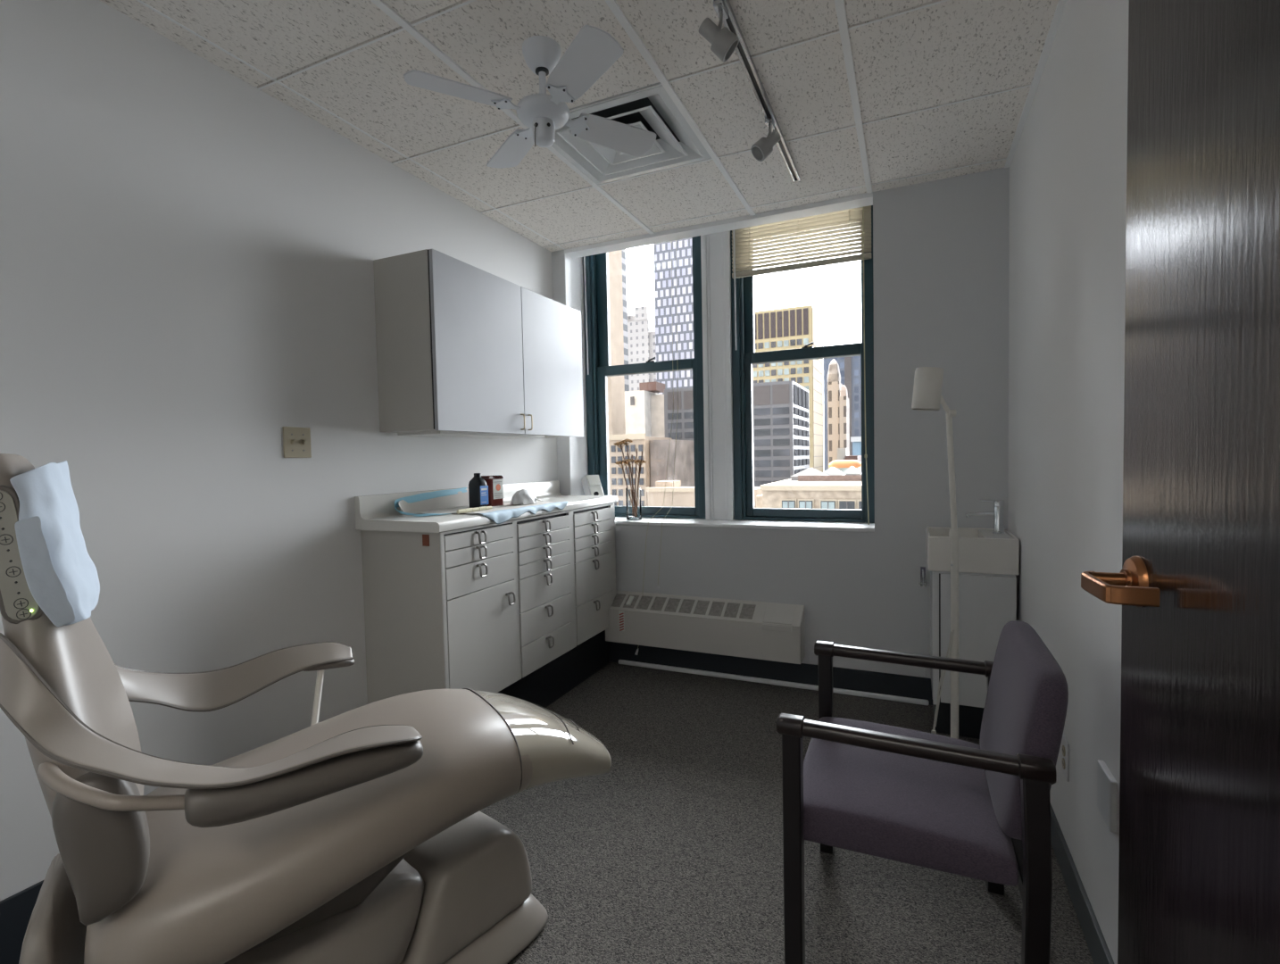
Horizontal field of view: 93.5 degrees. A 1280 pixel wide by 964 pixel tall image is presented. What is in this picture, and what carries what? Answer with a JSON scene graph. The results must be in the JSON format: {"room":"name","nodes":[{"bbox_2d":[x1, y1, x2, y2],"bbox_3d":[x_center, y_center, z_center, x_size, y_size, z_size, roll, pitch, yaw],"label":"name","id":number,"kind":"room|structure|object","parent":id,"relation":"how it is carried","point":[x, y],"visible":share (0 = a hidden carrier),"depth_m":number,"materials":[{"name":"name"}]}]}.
{"room":"dental clinic","nodes":[
{"label":"dental clinic","id":0,"kind":"room"},
{"bbox_2d":[0,0,557,901],"bbox_3d":[-1.251,-0.302,2.534,0.120,3.050,4.180,0,3,24],"label":"wall","id":1,"kind":"structure","parent":0,"point":[187,253],"depth_m":1.97,"materials":[{"name":"white paint"}]},
{"bbox_2d":[0,880,43,963],"bbox_3d":[-1.557,1.163,1.686,0.012,0.205,1.970,0,3,24],"label":"baseboard","id":2,"kind":"structure","parent":1,"relation":"attached to","point":[16,910],"depth_m":1.55,"materials":[{"name":"black plastic"}]},
{"bbox_2d":[282,426,311,457],"bbox_3d":[-1.290,-0.149,2.276,0.020,0.116,0.112,0,3,24],"label":"light switch","id":3,"kind":"object","parent":1,"relation":"attached to","point":[296,441],"visible":1,"depth_m":2.27,"materials":[{"name":"beige plastic"}]},
{"bbox_2d":[373,249,583,439],"bbox_3d":[-0.734,-0.611,3.106,0.357,0.754,1.225,0,3,24],"label":"upper cabinet","id":4,"kind":"object","parent":1,"relation":"attached to","point":[464,350],"visible":1,"depth_m":2.68,"materials":[{"name":"grey laminate"}]},
{"bbox_2d":[99,0,1067,251],"bbox_3d":[-0.133,-1.421,1.772,2.550,0.029,3.530,0,3,24],"label":"ceiling","id":5,"kind":"structure","parent":0,"point":[868,96],"depth_m":2.16,"materials":[{"name":"tile"}]},
{"bbox_2d":[403,24,656,168],"bbox_3d":[-0.317,-1.254,1.988,0.682,0.328,0.665,-1,2,14],"label":"ceiling fan","id":6,"kind":"object","parent":5,"relation":"hanging from","point":[594,50],"visible":1,"depth_m":1.92,"materials":[{"name":"white plastic"}]},
{"bbox_2d":[551,82,711,184],"bbox_3d":[-0.066,-1.540,2.555,0.587,0.224,0.587,0,3,24],"label":"ceiling vent","id":7,"kind":"object","parent":5,"relation":"in","point":[653,110],"visible":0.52,"depth_m":2.63,"materials":[{"name":"white metal"}]},
{"bbox_2d":[713,0,799,182],"bbox_3d":[0.493,-1.439,2.331,0.034,0.019,1.302,0,3,24],"label":"track rail","id":8,"kind":"object","parent":5,"relation":"attached to","point":[731,23],"visible":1,"depth_m":2.16,"materials":[{"name":"silver metal"}]},
{"bbox_2d":[698,0,739,62],"bbox_3d":[0.234,-1.327,1.781,0.118,0.147,0.076,-2,2,-11],"label":"track spotlight","id":9,"kind":"object","parent":8,"relation":"attached to","point":[724,42],"visible":1,"depth_m":1.76,"materials":[{"name":"silver metal"}]},
{"bbox_2d":[750,116,781,161],"bbox_3d":[0.503,-1.358,2.400,0.118,0.148,0.075,-1,2,0],"label":"track spotlight","id":10,"kind":"object","parent":8,"relation":"attached to","point":[762,148],"visible":1,"depth_m":2.39,"materials":[{"name":"silver metal"}]},
{"bbox_2d":[551,167,1009,678],"bbox_3d":[0.698,-0.361,3.614,2.550,3.000,0.410,0,3,24],"label":"wall","id":11,"kind":"structure","parent":0,"point":[941,247],"depth_m":3.09,"materials":[{"name":"grey paint"}]},
{"bbox_2d":[564,253,587,495],"bbox_3d":[-0.422,-0.780,3.999,0.004,2.047,0.228,0,3,24],"label":"trim","id":12,"kind":"structure","parent":11,"relation":"attached to","point":[574,295],"depth_m":4.01,"materials":[{"name":"white paint"}]},
{"bbox_2d":[582,235,705,519],"bbox_3d":[0.049,-0.786,4.011,0.842,2.037,0.180,0,3,24],"label":"window","id":13,"kind":"structure","parent":11,"relation":"in","point":[600,368],"depth_m":4.07,"materials":[{"name":"teal paint"}]},
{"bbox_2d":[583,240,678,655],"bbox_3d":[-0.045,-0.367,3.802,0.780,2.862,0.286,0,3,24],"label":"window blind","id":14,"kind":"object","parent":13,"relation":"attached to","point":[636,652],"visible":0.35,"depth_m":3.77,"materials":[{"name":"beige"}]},
{"bbox_2d":[605,590,805,664],"bbox_3d":[0.348,0.831,3.524,1.179,0.288,0.150,0,3,24],"label":"baseboard heater","id":15,"kind":"object","parent":11,"relation":"attached to","point":[760,630],"visible":0.93,"depth_m":3.45,"materials":[{"name":"white metal"}]},
{"bbox_2d":[608,590,803,627],"bbox_3d":[0.344,0.732,3.521,1.176,0.089,0.140,0,3,24],"label":"grille","id":16,"kind":"object","parent":15,"relation":"attached to","point":[727,611],"depth_m":3.49,"materials":[{"name":"white metal"}]},
{"bbox_2d":[700,230,734,520],"bbox_3d":[0.511,-0.791,3.792,0.179,2.047,0.200,0,3,24],"label":"column","id":17,"kind":"structure","parent":11,"relation":"attached to","point":[715,248],"depth_m":3.72,"materials":[{"name":"white paint"}]},
{"bbox_2d":[564,191,872,258],"bbox_3d":[0.379,-1.492,3.534,1.851,0.042,0.114,0,3,24],"label":"trim","id":18,"kind":"structure","parent":11,"relation":"attached to","point":[861,200],"depth_m":3.46,"materials":[{"name":"white paint"}]},
{"bbox_2d":[615,516,874,531],"bbox_3d":[0.475,0.246,3.738,1.851,0.020,0.422,0,3,24],"label":"trim","id":19,"kind":"structure","parent":11,"relation":"attached to","point":[619,520],"depth_m":3.50,"materials":[{"name":"white paint"}]},
{"bbox_2d":[625,487,641,520],"bbox_3d":[-0.040,0.139,3.866,0.098,0.205,0.098,0,3,24],"label":"glass vase","id":20,"kind":"object","parent":19,"relation":"on","point":[627,498],"visible":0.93,"depth_m":3.85,"materials":[{"name":"clear glass"}]},
{"bbox_2d":[613,438,646,517],"bbox_3d":[-0.070,-0.026,3.857,0.212,0.506,0.116,0,3,24],"label":"dried flowers","id":21,"kind":"object","parent":20,"relation":"in","point":[635,495],"visible":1,"depth_m":3.87,"materials":[{"name":"brown plant"}]},
{"bbox_2d":[608,641,932,705],"bbox_3d":[0.636,1.079,3.482,2.538,0.135,0.012,0,3,24],"label":"baseboard","id":22,"kind":"structure","parent":11,"relation":"attached to","point":[918,687],"depth_m":3.41,"materials":[{"name":"grey plastic"}]},
{"bbox_2d":[618,659,928,705],"bbox_3d":[0.672,1.135,3.450,1.770,0.026,0.021,0,3,24],"label":"trim","id":23,"kind":"structure","parent":11,"relation":"attached to","point":[881,696],"depth_m":3.40,"materials":[{"name":"white paint"}]},
{"bbox_2d":[730,205,874,523],"bbox_3d":[0.968,-0.788,3.597,0.812,2.037,0.180,0,3,24],"label":"window","id":24,"kind":"structure","parent":11,"relation":"in","point":[744,356],"depth_m":3.65,"materials":[{"name":"teal paint"}]},
{"bbox_2d":[731,205,871,524],"bbox_3d":[0.912,-0.785,3.459,0.780,2.040,0.088,0,3,24],"label":"window blind","id":25,"kind":"object","parent":24,"relation":"attached to","point":[860,217],"visible":0.61,"depth_m":3.44,"materials":[{"name":"beige plastic"}]},
{"bbox_2d":[808,649,926,677],"bbox_3d":[1.206,0.969,3.223,0.590,0.078,0.008,0,3,24],"label":"trim","id":26,"kind":"structure","parent":11,"relation":"attached to","point":[838,661],"depth_m":3.20,"materials":[{"name":"grey paint"}]},
{"bbox_2d":[918,566,927,586],"bbox_3d":[1.444,0.486,3.074,0.040,0.100,0.040,0,3,24],"label":"wall holder","id":27,"kind":"object","parent":11,"relation":"attached to","point":[922,583],"visible":1,"depth_m":3.08,"materials":[{"name":"silver metal"}]},
{"bbox_2d":[479,661,1094,963],"bbox_3d":[-0.022,1.251,2.004,2.790,0.060,4.080,0,3,24],"label":"floor","id":28,"kind":"structure","parent":0,"point":[673,854],"depth_m":1.92,"materials":[{"name":"grey carpet"}]},
{"bbox_2d":[0,453,611,963],"bbox_3d":[-0.643,0.589,1.470,1.290,1.332,0.703,-3,3,-36],"label":"dental chair","id":29,"kind":"object","parent":28,"relation":"on","point":[361,835],"visible":1,"depth_m":1.17,"materials":[{"name":"brown leather"}]},
{"bbox_2d":[0,491,31,619],"bbox_3d":[-1.052,0.123,1.005,0.044,0.218,0.004,-2,3,-26],"label":"control panel","id":30,"kind":"object","parent":29,"relation":"on","point":[15,594],"depth_m":1.01,"materials":[{"name":"grey plastic"}]},
{"bbox_2d":[9,460,99,626],"bbox_3d":[-1.081,0.110,1.123,0.082,0.302,0.273,-3,3,-36],"label":"headrest cover","id":31,"kind":"object","parent":29,"relation":"on","point":[61,576],"visible":1,"depth_m":1.04,"materials":[{"name":"plastic"}]},
{"bbox_2d":[360,502,616,707],"bbox_3d":[-0.646,0.674,3.172,0.454,1.024,1.540,0,3,24],"label":"base cabinet","id":32,"kind":"object","parent":28,"relation":"on","point":[516,608],"visible":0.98,"depth_m":2.67,"materials":[{"name":"grey laminate"}]},
{"bbox_2d":[354,480,618,532],"bbox_3d":[-0.664,0.094,3.138,0.453,0.139,1.565,0,3,24],"label":"countertop","id":33,"kind":"structure","parent":32,"relation":"on","point":[375,511],"depth_m":2.60,"materials":[{"name":"white laminate"}]},
{"bbox_2d":[456,509,465,513],"bbox_3d":[-0.786,0.130,2.649,0.016,0.016,0.044,0,3,24],"label":"roll","id":34,"kind":"object","parent":33,"relation":"on","point":[458,511],"visible":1,"depth_m":2.64,"materials":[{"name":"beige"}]},
{"bbox_2d":[394,487,569,523],"bbox_3d":[-0.723,0.103,2.954,0.440,0.149,0.914,0,3,24],"label":"pad","id":35,"kind":"object","parent":33,"relation":"on","point":[458,497],"visible":0.95,"depth_m":2.86,"materials":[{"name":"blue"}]},
{"bbox_2d":[465,508,473,512],"bbox_3d":[-0.768,0.128,2.692,0.016,0.016,0.044,0,3,24],"label":"roll","id":36,"kind":"object","parent":35,"relation":"on","point":[467,510],"visible":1,"depth_m":2.69,"materials":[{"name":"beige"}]},
{"bbox_2d":[468,473,488,507],"bbox_3d":[-0.802,0.043,2.981,0.086,0.174,0.060,0,3,30],"label":"bottle","id":37,"kind":"object","parent":35,"relation":"on","point":[477,487],"visible":0.85,"depth_m":2.96,"materials":[{"name":"black plastic"}]},
{"bbox_2d":[481,475,503,506],"bbox_3d":[-0.760,0.047,3.075,0.091,0.158,0.101,0,3,30],"label":"sharps container","id":38,"kind":"object","parent":35,"relation":"on","point":[495,491],"visible":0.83,"depth_m":3.05,"materials":[{"name":"red plastic"}]},
{"bbox_2d":[510,489,543,505],"bbox_3d":[-0.596,0.073,3.135,0.126,0.076,0.198,0,3,24],"label":"wrapper","id":39,"kind":"object","parent":35,"relation":"on","point":[523,496],"visible":1,"depth_m":3.08,"materials":[{"name":"white plastic"}]},
{"bbox_2d":[581,474,604,495],"bbox_3d":[-0.293,0.095,3.995,0.118,0.282,0.189,-3,3,-34],"label":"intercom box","id":40,"kind":"object","parent":33,"relation":"on","point":[592,486],"visible":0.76,"depth_m":3.98,"materials":[{"name":"white plastic"}]},
{"bbox_2d":[776,620,1068,963],"bbox_3d":[0.722,0.804,1.582,0.588,0.835,0.650,0,3,24],"label":"armchair","id":41,"kind":"object","parent":28,"relation":"on","point":[939,802],"visible":1,"depth_m":1.38,"materials":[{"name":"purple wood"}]},
{"bbox_2d":[911,366,960,739],"bbox_3d":[1.244,0.347,2.584,0.260,1.646,0.456,-3,3,-35],"label":"floor lamp","id":42,"kind":"object","parent":28,"relation":"on","point":[927,386],"depth_m":2.49,"materials":[{"name":"white metal"}]},
{"bbox_2d":[926,526,1019,739],"bbox_3d":[1.549,0.694,2.839,0.352,0.918,0.391,0,3,24],"label":"sink vanity","id":43,"kind":"object","parent":28,"relation":"on","point":[988,561],"visible":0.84,"depth_m":2.67,"materials":[{"name":"white laminate"}]},
{"bbox_2d":[926,526,1019,575],"bbox_3d":[1.542,0.315,2.826,0.352,0.158,0.385,0,3,24],"label":"basin","id":44,"kind":"object","parent":43,"relation":"in","point":[982,552],"depth_m":2.66,"materials":[{"name":"white ceramic"}]},
{"bbox_2d":[964,499,1005,534],"bbox_3d":[1.608,0.161,2.808,0.164,0.155,0.052,0,3,24],"label":"faucet","id":45,"kind":"object","parent":43,"relation":"on","point":[998,513],"visible":1,"depth_m":2.77,"materials":[{"name":"silver metal"}]},
{"bbox_2d":[1007,0,1129,963],"bbox_3d":[1.184,-0.308,1.439,0.120,3.050,4.180,0,3,24],"label":"wall","id":46,"kind":"structure","parent":0,"point":[1068,168],"depth_m":1.70,"materials":[{"name":"white paint"}]},
{"bbox_2d":[1061,734,1069,781],"bbox_3d":[1.294,0.839,1.836,0.010,0.116,0.072,0,3,24],"label":"wall outlet","id":47,"kind":"object","parent":46,"relation":"attached to","point":[1065,745],"visible":0.93,"depth_m":1.82,"materials":[{"name":"white plastic"}]},
{"bbox_2d":[1062,745,1065,756],"bbox_3d":[1.292,0.819,1.836,0.003,0.032,0.032,0,3,24],"label":"socket","id":48,"kind":"object","parent":47,"relation":"attached to","point":[1063,746],"depth_m":1.83,"materials":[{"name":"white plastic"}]},
{"bbox_2d":[1062,757,1065,769],"bbox_3d":[1.292,0.859,1.838,0.003,0.032,0.032,0,3,24],"label":"socket","id":49,"kind":"object","parent":47,"relation":"attached to","point":[1063,759],"depth_m":1.83,"materials":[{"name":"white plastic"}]},
{"bbox_2d":[1050,804,1114,963],"bbox_3d":[1.123,1.169,1.455,0.012,0.100,3.315,0,3,24],"label":"baseboard","id":50,"kind":"structure","parent":46,"relation":"attached to","point":[1099,950],"depth_m":1.65,"materials":[{"name":"grey plastic"}]},
{"bbox_2d":[1097,759,1117,832],"bbox_3d":[1.110,0.745,1.431,0.014,0.120,0.110,0,3,24],"label":"wall box","id":51,"kind":"object","parent":46,"relation":"attached to","point":[1107,785],"visible":1,"depth_m":1.41,"materials":[{"name":"white plastic"}]},
{"bbox_2d":[1080,0,1279,963],"bbox_3d":[0.596,0.192,0.491,0.124,2.128,1.200,0,2,22],"label":"door","id":52,"kind":"structure","parent":46,"relation":"in","point":[1197,585],"depth_m":0.79,"materials":[{"name":"brown wood"}]},
{"label":"outside","id":53,"kind":"structure","parent":0,"visible":0},
{"bbox_3d":[82.920,32.502,311.176,700.000,1.000,608.000,0,3,24],"label":"ground","id":54,"kind":"structure","parent":53,"visible":0},
{"bbox_2d":[606,249,625,434],"bbox_3d":[-15.062,-9.346,85.334,26.800,105.000,4.000,0,3,24],"label":"tower","id":55,"kind":"structure","parent":54,"relation":"on","point":[616,384],"depth_m":79.28,"materials":[{"name":"concrete"}]},
{"bbox_2d":[621,249,629,391],"bbox_3d":[-13.317,-37.964,173.123,18.100,155.000,8.000,0,3,24],"label":"tower","id":56,"kind":"structure","parent":54,"relation":"on","point":[623,252],"depth_m":171.40,"materials":[{"name":"white concrete"}]},
{"bbox_2d":[608,433,671,506],"bbox_3d":[-0.713,18.998,71.351,7.500,48.900,8.300,0,3,24],"label":"tan office","id":57,"kind":"structure","parent":54,"relation":"on","point":[618,486],"depth_m":66.40,"materials":[{"name":"brick"}]},
{"bbox_2d":[627,282,656,390],"bbox_3d":[3.135,-58.436,447.608,37.000,173.000,24.500,0,3,24],"label":"tower","id":58,"kind":"structure","parent":54,"relation":"on","point":[641,326],"depth_m":434.28,"materials":[{"name":"white concrete"}]},
{"bbox_2d":[624,381,664,437],"bbox_3d":[2.353,12.809,102.702,7.400,58.600,8.100,0,3,24],"label":"brick block","id":59,"kind":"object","parent":54,"relation":"on","point":[644,407],"visible":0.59,"depth_m":99.00,"materials":[{"name":"beige brick"}]},
{"bbox_2d":[649,439,694,487],"bbox_3d":[4.348,19.282,70.352,2.450,48.200,8.000,0,3,24],"label":"tan office wing","id":60,"kind":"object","parent":54,"relation":"on","point":[684,460],"visible":0.21,"depth_m":66.26},
{"bbox_2d":[653,237,694,394],"bbox_3d":[22.653,-45.678,221.320,25.800,165.000,26.000,0,3,24],"label":"glass tower","id":61,"kind":"structure","parent":54,"relation":"on","point":[665,259],"depth_m":211.19,"materials":[{"name":"glass"}]},
{"bbox_2d":[645,480,762,507],"bbox_3d":[6.318,21.937,51.982,8.200,44.300,8.100,0,3,24],"label":"building","id":62,"kind":"structure","parent":54,"relation":"on","point":[683,496],"depth_m":48.55,"materials":[{"name":"beige brick"}]},
{"bbox_2d":[664,380,809,486],"bbox_3d":[14.143,14.978,83.804,17.000,55.300,13.070,0,3,24],"label":"office block","id":63,"kind":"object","parent":54,"relation":"on","point":[781,410],"visible":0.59,"depth_m":75.17,"materials":[{"name":"grey concrete"}]},
{"bbox_2d":[752,305,823,472],"bbox_3d":[28.119,1.494,138.844,25.600,77.200,16.100,0,3,24],"label":"tower","id":64,"kind":"structure","parent":54,"relation":"on","point":[791,328],"depth_m":127.94,"materials":[{"name":"beige concrete"}]},
{"bbox_2d":[756,478,861,509],"bbox_3d":[16.688,21.832,49.443,9.200,44.280,22.220,0,3,24],"label":"brick building","id":65,"kind":"structure","parent":54,"relation":"on","point":[787,494],"depth_m":39.06,"materials":[{"name":"beige stone"}]},
{"bbox_2d":[782,501,794,508],"bbox_3d":[9.707,1.533,39.412,0.740,0.500,0.030,0,3,24],"label":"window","id":66,"kind":"structure","parent":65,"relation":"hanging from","point":[785,504],"depth_m":39.37,"materials":[{"name":"glass"}]},
{"bbox_2d":[799,501,811,508],"bbox_3d":[10.710,1.530,38.961,0.740,0.500,0.030,0,3,24],"label":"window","id":67,"kind":"structure","parent":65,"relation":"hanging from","point":[802,504],"depth_m":38.93,"materials":[{"name":"glass"}]},
{"bbox_2d":[790,467,828,480],"bbox_3d":[13.160,-0.618,46.736,2.645,0.920,2.000,0,3,24],"label":"skylight","id":68,"kind":"object","parent":65,"relation":"on","point":[810,471],"visible":0.6,"depth_m":45.94,"materials":[{"name":"grey"}]},
{"bbox_2d":[821,501,834,508],"bbox_3d":[11.978,1.527,38.391,0.780,0.500,0.030,0,3,24],"label":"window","id":69,"kind":"structure","parent":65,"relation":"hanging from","point":[824,504],"depth_m":38.36,"materials":[{"name":"glass"}]},
{"bbox_2d":[797,474,861,481],"bbox_3d":[14.783,-0.276,43.883,6.400,0.420,0.100,0,3,24],"label":"roof railing","id":70,"kind":"object","parent":65,"relation":"on","point":[844,477],"visible":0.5,"depth_m":44.17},
{"bbox_2d":[822,466,846,475],"bbox_3d":[15.400,-0.728,48.303,1.955,0.920,2.000,0,3,24],"label":"skylight","id":71,"kind":"object","parent":65,"relation":"on","point":[831,471],"visible":0.4,"depth_m":47.39,"materials":[{"name":"grey"}]},
{"bbox_2d":[828,459,861,472],"bbox_3d":[18.201,-1.246,53.438,2.730,1.420,2.310,0,3,24],"label":"canopy","id":72,"kind":"object","parent":65,"relation":"on","point":[842,465],"visible":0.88,"depth_m":52.54,"materials":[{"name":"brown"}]},
{"bbox_2d":[843,465,861,474],"bbox_3d":[17.530,-0.839,49.919,1.610,0.920,2.000,0,3,24],"label":"skylight","id":73,"kind":"object","parent":65,"relation":"on","point":[851,470],"visible":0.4,"depth_m":49.02,"materials":[{"name":"grey"}]},
{"bbox_2d":[827,358,842,468],"bbox_3d":[51.457,3.525,158.140,2.975,70.600,10.000,0,3,24],"label":"stone tower","id":74,"kind":"structure","parent":54,"relation":"on","point":[834,376],"depth_m":152.89,"materials":[{"name":"beige stone"}]},
{"bbox_2d":[822,342,861,471],"bbox_3d":[91.454,-10.319,251.801,23.500,89.000,35.300,0,3,24],"label":"tower","id":75,"kind":"structure","parent":54,"relation":"on","point":[849,367],"depth_m":235.54,"materials":[{"name":"clear glass"}]},
{"bbox_2d":[837,448,848,459],"bbox_3d":[49.666,15.529,146.923,2.000,47.600,7.000,0,3,24],"label":"stone annex","id":76,"kind":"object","parent":54,"relation":"on","point":[842,452],"visible":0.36,"depth_m":142.90,"materials":[{"name":"beige stone"}]},
{"bbox_2d":[839,384,849,455],"bbox_3d":[52.635,7.151,154.499,1.657,63.600,8.000,0,3,24],"label":"stone tower","id":77,"kind":"structure","parent":54,"relation":"on","point":[843,400],"depth_m":150.12,"materials":[{"name":"beige stone"}]},
{"bbox_2d":[844,455,861,472],"bbox_3d":[35.285,18.614,99.213,1.900,45.900,8.000,0,3,24],"label":"annex","id":78,"kind":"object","parent":54,"relation":"on","point":[849,457],"visible":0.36,"depth_m":94.86,"materials":[{"name":"brown"}]},
{"bbox_2d":[850,436,861,455],"bbox_3d":[48.245,15.421,125.604,7.900,49.600,13.000,0,3,24],"label":"glass pavilion","id":79,"kind":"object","parent":54,"relation":"on","point":[856,441],"visible":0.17,"depth_m":122.38,"materials":[{"name":"blue glass"}]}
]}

